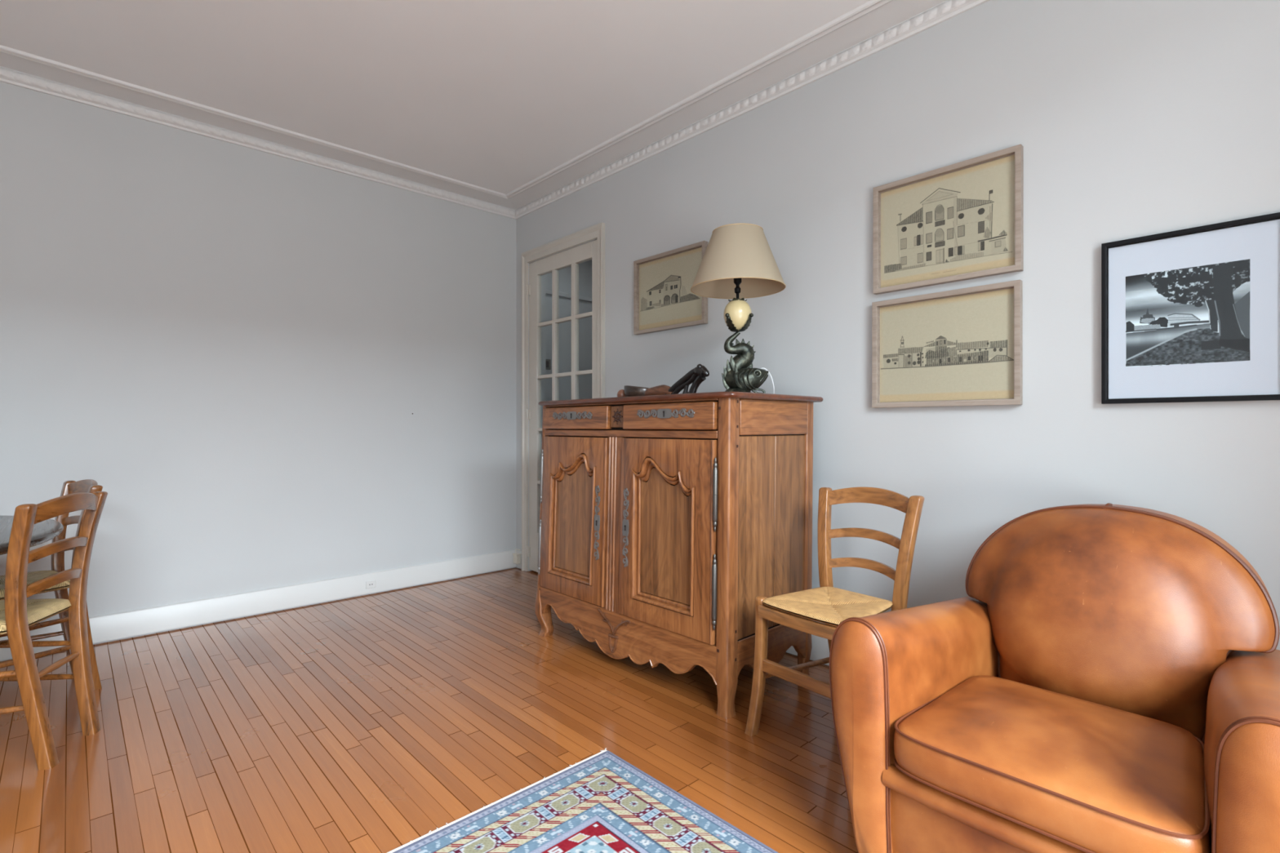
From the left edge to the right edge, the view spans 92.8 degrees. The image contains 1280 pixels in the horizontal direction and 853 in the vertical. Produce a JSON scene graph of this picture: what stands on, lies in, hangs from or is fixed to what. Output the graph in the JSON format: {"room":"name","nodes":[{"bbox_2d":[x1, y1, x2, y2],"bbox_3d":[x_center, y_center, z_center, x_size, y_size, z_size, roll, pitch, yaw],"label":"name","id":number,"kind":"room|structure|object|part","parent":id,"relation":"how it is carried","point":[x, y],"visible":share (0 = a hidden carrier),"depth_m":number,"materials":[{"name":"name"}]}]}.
{"room":"dining room","nodes":[
{"label":"dining room","id":0,"kind":"room"},
{"bbox_2d":[0,81,591,661],"bbox_3d":[-1.594,-0.275,3.910,7.750,2.610,0.150,0,0,-43],"label":"wall","id":1,"kind":"structure","parent":0,"point":[241,346],"depth_m":3.29,"materials":[{"name":"white paint"}]},
{"bbox_2d":[0,44,515,219],"bbox_3d":[-2.508,-1.549,2.801,4.600,0.072,0.218,0,0,-43],"label":"trim","id":2,"kind":"structure","parent":1,"relation":"attached to","point":[18,68],"depth_m":3.17,"materials":[{"name":"white paint"}]},
{"bbox_2d":[0,549,516,660],"bbox_3d":[-2.577,0.959,2.875,4.598,0.124,0.016,0,0,-43],"label":"baseboard","id":3,"kind":"structure","parent":1,"relation":"attached to","point":[113,626],"depth_m":3.35,"materials":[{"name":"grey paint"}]},
{"bbox_2d":[365,580,375,588],"bbox_3d":[-1.648,0.967,3.731,0.060,0.044,0.006,0,0,-43],"label":"wall socket","id":4,"kind":"object","parent":1,"relation":"attached to","point":[371,584],"visible":1,"depth_m":3.73,"materials":[{"name":"grey paint"}]},
{"bbox_2d":[546,359,551,369],"bbox_3d":[-0.713,-0.475,4.652,0.080,0.080,0.013,0,0,-43],"label":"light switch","id":5,"kind":"object","parent":1,"relation":"attached to","point":[548,361],"visible":0.58,"depth_m":4.66,"materials":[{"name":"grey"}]},
{"bbox_2d":[546,288,591,302],"bbox_3d":[0.212,-1.240,5.493,2.750,0.460,0.050,0,0,-43],"label":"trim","id":6,"kind":"structure","parent":1,"relation":"attached to","point":[565,295],"depth_m":4.77,"materials":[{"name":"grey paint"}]},
{"bbox_2d":[0,567,857,852],"bbox_3d":[0.167,1.080,2.031,7.750,0.100,5.300,0,0,-43],"label":"floor","id":7,"kind":"structure","parent":0,"point":[376,722],"depth_m":2.06,"materials":[{"name":"brown wood"}]},
{"bbox_2d":[0,515,63,555],"bbox_3d":[-2.560,0.686,1.673,1.420,0.684,1.420,0,0,-43],"label":"dining table","id":8,"kind":"object","parent":7,"relation":"on","point":[43,531],"visible":0.7,"depth_m":2.02,"materials":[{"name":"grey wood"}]},
{"bbox_2d":[0,479,102,690],"bbox_3d":[-2.336,0.622,2.296,0.395,0.816,0.427,0,0,35],"label":"chair","id":9,"kind":"object","parent":7,"relation":"on","point":[90,486],"visible":0.46,"depth_m":2.39,"materials":[{"name":"brown wood"}]},
{"bbox_3d":[-2.360,0.596,2.261,0.367,0.045,0.343,0,0,35],"label":"rush seat","id":10,"kind":"part","parent":9,"relation":"part of","materials":[{"name":"beige wicker"}]},
{"bbox_3d":[-2.357,0.628,2.509,0.106,0.804,0.092,0,0,35],"label":"post","id":11,"kind":"part","parent":9,"relation":"part of","materials":[{"name":"brown wood"}]},
{"bbox_3d":[-2.228,0.253,2.451,0.316,0.078,0.048,0,0,35],"label":"rail","id":12,"kind":"part","parent":9,"relation":"part of","materials":[{"name":"brown wood"}]},
{"bbox_3d":[-2.128,0.628,2.349,0.106,0.804,0.092,0,0,35],"label":"post","id":13,"kind":"part","parent":9,"relation":"part of","materials":[{"name":"brown wood"}]},
{"bbox_2d":[0,491,107,770],"bbox_3d":[-2.003,0.622,1.900,0.427,0.816,0.395,0,0,-14],"label":"chair","id":14,"kind":"object","parent":7,"relation":"on","point":[18,613],"visible":1,"depth_m":1.86,"materials":[{"name":"brown wood"}]},
{"bbox_3d":[-1.810,0.628,1.805,0.092,0.804,0.106,0,0,-14],"label":"post","id":15,"kind":"part","parent":14,"relation":"part of","materials":[{"name":"brown wood"}]},
{"bbox_3d":[-2.043,0.596,1.889,0.343,0.045,0.367,0,0,-14],"label":"rush seat","id":16,"kind":"part","parent":14,"relation":"part of","materials":[{"name":"beige wicker"}]},
{"bbox_3d":[-1.820,0.253,1.946,0.048,0.078,0.316,0,0,-14],"label":"rail","id":17,"kind":"part","parent":14,"relation":"part of","materials":[{"name":"brown wood"}]},
{"bbox_3d":[-1.880,0.628,2.075,0.092,0.804,0.106,0,0,-14],"label":"post","id":18,"kind":"part","parent":14,"relation":"part of","materials":[{"name":"brown wood"}]},
{"bbox_2d":[386,748,777,852],"bbox_3d":[-0.350,1.026,0.811,1.910,0.008,1.336,0,0,-43],"label":"rug","id":19,"kind":"object","parent":7,"relation":"on","point":[602,802],"visible":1,"depth_m":1.57,"materials":[{"name":"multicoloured carpet"}]},
{"bbox_2d":[534,391,822,719],"bbox_3d":[0.106,0.454,2.751,0.607,1.152,1.246,0,0,-43],"label":"sideboard","id":20,"kind":"object","parent":7,"relation":"on","point":[664,519],"visible":0.99,"depth_m":2.39,"materials":[{"name":"brown wood"}]},
{"bbox_3d":[-0.469,0.465,3.007,0.071,1.130,0.087,0,0,-43],"label":"corner post","id":21,"kind":"part","parent":20,"relation":"part of","materials":[{"name":"brown wood"}]},
{"bbox_3d":[-0.312,0.412,2.800,0.030,0.578,0.362,0,0,-43],"label":"panel moulding","id":22,"kind":"part","parent":20,"relation":"part of","materials":[{"name":"brown wood"}]},
{"bbox_3d":[-0.311,-0.050,2.776,0.007,0.036,0.300,0,0,-43],"label":"escutcheon plate","id":23,"kind":"part","parent":20,"relation":"part of","materials":[{"name":"silver metal"}]},
{"bbox_3d":[-0.307,0.414,2.803,0.029,0.732,0.509,0,0,-43],"label":"door","id":24,"kind":"part","parent":20,"relation":"part of","materials":[{"name":"brown wood"}]},
{"bbox_3d":[-0.303,0.418,2.809,0.006,0.504,0.294,0,0,-43],"label":"door panel","id":25,"kind":"part","parent":20,"relation":"part of","materials":[{"name":"brown wood"}]},
{"bbox_3d":[-0.293,-0.039,2.783,0.033,0.101,0.482,0,0,-43],"label":"drawer","id":26,"kind":"part","parent":20,"relation":"part of","materials":[{"name":"brown wood"}]},
{"bbox_3d":[-0.186,0.419,2.653,0.007,0.329,0.043,0,0,-43],"label":"lock plate","id":27,"kind":"part","parent":20,"relation":"part of","materials":[{"name":"silver metal"}]},
{"bbox_2d":[597,608,630,653],"bbox_3d":[-0.112,0.876,2.583,0.011,0.171,0.206,0,0,-43],"label":"carved ornament","id":28,"kind":"object","parent":20,"relation":"on","point":[613,624],"depth_m":2.58,"materials":[{"name":"brown wood"}]},
{"bbox_3d":[-0.058,0.418,2.517,0.007,0.329,0.042,0,0,-43],"label":"lock plate","id":29,"kind":"part","parent":20,"relation":"part of","materials":[{"name":"silver metal"}]},
{"bbox_3d":[-0.084,0.029,2.577,0.030,0.028,1.081,0,0,-43],"label":"rail","id":30,"kind":"part","parent":20,"relation":"part of","materials":[{"name":"brown wood"}]},
{"bbox_3d":[-0.081,-0.097,2.574,0.030,0.008,1.075,0,0,-43],"label":"rail","id":31,"kind":"part","parent":20,"relation":"part of","materials":[{"name":"brown wood"}]},
{"bbox_3d":[0.090,0.412,2.371,0.030,0.578,0.340,0,0,-43],"label":"panel moulding","id":32,"kind":"part","parent":20,"relation":"part of","materials":[{"name":"brown wood"}]},
{"bbox_2d":[617,364,709,397],"bbox_3d":[0.092,-0.192,2.733,0.110,0.140,0.569,0,0,-43],"label":"carving","id":33,"kind":"object","parent":20,"relation":"on","point":[696,375],"visible":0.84,"depth_m":2.63,"materials":[{"name":"black"}]},
{"bbox_3d":[-0.085,-0.150,2.922,0.050,0.056,0.050,0,0,-43],"label":"round knob","id":34,"kind":"part","parent":33,"relation":"part of","materials":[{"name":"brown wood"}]},
{"bbox_2d":[623,385,648,396],"bbox_3d":[-0.009,-0.159,2.840,0.110,0.073,0.156,0,0,-43],"label":"bowl","id":35,"kind":"object","parent":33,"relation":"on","point":[629,391],"depth_m":2.79,"materials":[{"name":"brown wood"}]},
{"bbox_3d":[0.094,-0.050,2.344,0.007,0.036,0.312,0,0,-43],"label":"escutcheon plate","id":36,"kind":"part","parent":20,"relation":"part of","materials":[{"name":"silver metal"}]},
{"bbox_3d":[0.100,0.418,2.380,0.006,0.504,0.276,0,0,-43],"label":"door panel","id":37,"kind":"part","parent":20,"relation":"part of","materials":[{"name":"brown wood"}]},
{"bbox_3d":[0.098,0.415,2.371,0.029,0.734,0.519,0,0,-43],"label":"door","id":38,"kind":"part","parent":20,"relation":"part of","materials":[{"name":"brown wood"}]},
{"bbox_3d":[0.107,-0.039,2.357,0.033,0.101,0.490,0,0,-43],"label":"drawer","id":39,"kind":"part","parent":20,"relation":"part of","materials":[{"name":"brown wood"}]},
{"bbox_3d":[0.312,0.465,2.176,0.064,1.130,0.068,0,0,-43],"label":"corner post","id":40,"kind":"part","parent":20,"relation":"part of","materials":[{"name":"brown wood"}]},
{"bbox_2d":[690,222,786,394],"bbox_3d":[0.397,-0.458,2.480,0.383,0.672,0.383,0,0,0],"label":"table lamp","id":41,"kind":"object","parent":20,"relation":"on","point":[738,264],"visible":0.96,"depth_m":2.43,"materials":[{"name":"beige fabric"}]},
{"bbox_3d":[0.397,-0.792,2.480,0.205,0.004,0.205,0,0,0],"label":"shade trim","id":42,"kind":"part","parent":41,"relation":"part of","materials":[{"name":"beige fabric"}]},
{"bbox_3d":[0.397,-0.676,2.480,0.379,0.231,0.379,0,0,0],"label":"lamp shade","id":43,"kind":"part","parent":41,"relation":"part of","materials":[{"name":"beige fabric"}]},
{"bbox_3d":[0.397,-0.561,2.480,0.383,0.004,0.383,0,0,0],"label":"shade trim","id":44,"kind":"part","parent":41,"relation":"part of","materials":[{"name":"beige fabric"}]},
{"bbox_3d":[0.500,-0.183,2.554,0.128,0.121,0.094,0,0,0],"label":"power cord","id":45,"kind":"part","parent":41,"relation":"part of","materials":[{"name":"white plastic"}]},
{"bbox_3d":[0.429,0.403,2.269,0.228,0.735,0.019,0,0,-43],"label":"panel","id":46,"kind":"part","parent":20,"relation":"part of","materials":[{"name":"brown wood"}]},
{"bbox_3d":[0.514,-0.035,2.334,0.442,0.131,0.020,0,0,-43],"label":"rail","id":47,"kind":"part","parent":20,"relation":"part of","materials":[{"name":"brown wood"}]},
{"bbox_3d":[0.593,0.403,2.422,0.214,0.735,0.019,0,0,-43],"label":"panel","id":48,"kind":"part","parent":20,"relation":"part of","materials":[{"name":"brown wood"}]},
{"bbox_3d":[0.680,0.465,2.514,0.052,1.130,0.058,0,0,-43],"label":"corner post","id":49,"kind":"part","parent":20,"relation":"part of","materials":[{"name":"brown wood"}]},
{"bbox_2d":[744,486,924,736],"bbox_3d":[0.653,0.622,2.015,0.436,0.816,0.427,0,0,-38],"label":"chair","id":50,"kind":"object","parent":7,"relation":"on","point":[828,605],"visible":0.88,"depth_m":2.02,"materials":[{"name":"brown wood"}]},
{"bbox_3d":[0.391,0.800,2.046,0.063,0.459,0.055,0,0,-38],"label":"leg","id":51,"kind":"part","parent":50,"relation":"part of","materials":[{"name":"brown wood"}]},
{"bbox_3d":[0.498,0.612,1.893,0.029,0.037,0.336,0,0,-38],"label":"seat rail","id":52,"kind":"part","parent":50,"relation":"part of","materials":[{"name":"brown wood"}]},
{"bbox_3d":[0.699,0.628,2.229,0.092,0.804,0.106,0,0,-38],"label":"post","id":53,"kind":"part","parent":50,"relation":"part of","materials":[{"name":"brown wood"}]},
{"bbox_3d":[0.625,0.583,1.993,0.343,0.026,0.330,0,0,-38],"label":"rush seat","id":54,"kind":"part","parent":50,"relation":"part of","materials":[{"name":"wicker"}]},
{"bbox_3d":[0.806,0.253,2.135,0.048,0.078,0.316,0,0,-38],"label":"rail","id":55,"kind":"part","parent":50,"relation":"part of","materials":[{"name":"brown wood"}]},
{"bbox_3d":[0.872,0.628,2.009,0.092,0.804,0.106,0,0,-38],"label":"post","id":56,"kind":"part","parent":50,"relation":"part of","materials":[{"name":"brown wood"}]},
{"bbox_2d":[829,502,1279,852],"bbox_3d":[1.028,0.619,1.429,0.927,0.822,0.793,0,0,-43],"label":"armchair","id":57,"kind":"object","parent":7,"relation":"on","point":[1106,677],"visible":1,"depth_m":1.35,"materials":[{"name":"leather"}]},
{"bbox_3d":[0.786,0.711,1.616,0.815,0.549,0.184,0,0,-43],"label":"arm","id":58,"kind":"part","parent":57,"relation":"part of","materials":[{"name":"leather"}]},
{"bbox_3d":[0.728,0.879,1.148,0.039,0.198,0.536,0,0,-43],"label":"panel","id":59,"kind":"part","parent":57,"relation":"part of","materials":[{"name":"leather"}]},
{"bbox_2d":[893,675,1210,852],"bbox_3d":[0.859,0.667,1.271,0.464,0.125,0.503,0,0,-43],"label":"seat cushion","id":60,"kind":"object","parent":57,"relation":"on","point":[1076,775],"depth_m":1.17,"materials":[{"name":"leather"}]},
{"bbox_2d":[967,503,1275,740],"bbox_3d":[1.212,0.475,1.602,0.422,0.512,0.636,0,0,-43],"label":"cushion","id":61,"kind":"object","parent":57,"relation":"on","point":[1131,609],"depth_m":1.47,"materials":[{"name":"leather"}]},
{"bbox_3d":[1.198,0.711,1.176,0.815,0.549,0.184,0,0,-43],"label":"arm","id":62,"kind":"part","parent":57,"relation":"part of","materials":[{"name":"leather"}]},
{"bbox_2d":[0,0,870,194],"bbox_3d":[-0.873,-1.630,1.057,4.900,0.100,5.300,0,0,-43],"label":"ceiling","id":63,"kind":"structure","parent":0,"point":[497,95],"depth_m":2.62,"materials":[{"name":"white paint"}]},
{"bbox_2d":[515,0,1279,666],"bbox_3d":[0.911,-0.275,2.626,0.150,2.610,5.150,0,0,-43],"label":"wall","id":64,"kind":"structure","parent":0,"point":[1131,118],"depth_m":2.16,"materials":[{"name":"white paint"}]},
{"bbox_2d":[512,548,520,564],"bbox_3d":[-0.886,0.934,4.383,0.037,0.103,0.062,0,0,-43],"label":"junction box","id":65,"kind":"object","parent":64,"relation":"attached to","point":[517,557],"visible":1,"depth_m":4.37,"materials":[{"name":"beige plastic"}]},
{"bbox_2d":[516,550,521,568],"bbox_3d":[-0.864,0.959,4.404,0.010,0.124,0.093,0,0,-43],"label":"baseboard","id":66,"kind":"structure","parent":64,"relation":"attached to","point":[519,566],"depth_m":4.40,"materials":[{"name":"grey paint"}]},
{"bbox_2d":[526,239,597,572],"bbox_3d":[-0.543,-0.071,4.042,0.116,2.182,0.794,0,0,-43],"label":"door","id":67,"kind":"structure","parent":64,"relation":"in","point":[572,257],"depth_m":4.14,"materials":[{"name":"paint"}]},
{"bbox_2d":[521,222,604,571],"bbox_3d":[-0.531,-0.105,4.036,0.026,2.270,0.904,0,0,-43],"label":"trim","id":68,"kind":"structure","parent":64,"relation":"attached to","point":[597,231],"depth_m":4.29,"materials":[{"name":"paint"}]},
{"bbox_2d":[633,240,707,334],"bbox_3d":[0.156,-0.736,3.300,0.029,0.419,0.530,0,0,-43],"label":"framed print","id":69,"kind":"object","parent":64,"relation":"attached to","point":[664,300],"visible":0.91,"depth_m":3.30,"materials":[{"name":"beige paper"}]},
{"bbox_2d":[505,0,990,219],"bbox_3d":[0.726,-1.549,2.555,0.218,0.072,5.000,0,0,-43],"label":"trim","id":70,"kind":"structure","parent":64,"relation":"attached to","point":[874,26],"depth_m":2.80,"materials":[{"name":"white paint"}]},
{"bbox_2d":[786,634,829,665],"bbox_3d":[1.145,0.959,2.256,0.016,0.124,3.987,0,0,-43],"label":"baseboard","id":71,"kind":"structure","parent":64,"relation":"attached to","point":[820,650],"depth_m":2.64,"materials":[{"name":"grey paint"}]},
{"bbox_2d":[871,279,1022,408],"bbox_3d":[1.122,-0.287,2.269,0.029,0.424,0.522,0,0,-43],"label":"framed print","id":72,"kind":"object","parent":64,"relation":"attached to","point":[963,346],"visible":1,"depth_m":2.25,"materials":[{"name":"beige paper"}]},
{"bbox_2d":[872,143,1023,294],"bbox_3d":[1.124,-0.746,2.267,0.029,0.426,0.521,0,0,-43],"label":"framed print","id":73,"kind":"object","parent":64,"relation":"attached to","point":[963,220],"visible":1,"depth_m":2.25,"materials":[{"name":"beige paper"}]},
{"bbox_2d":[1101,212,1279,404],"bbox_3d":[1.594,-0.322,1.770,0.023,0.502,0.406,0,0,-43],"label":"framed photograph","id":74,"kind":"object","parent":64,"relation":"attached to","point":[1191,314],"visible":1,"depth_m":1.76,"materials":[{"name":"black paint"}]}
]}

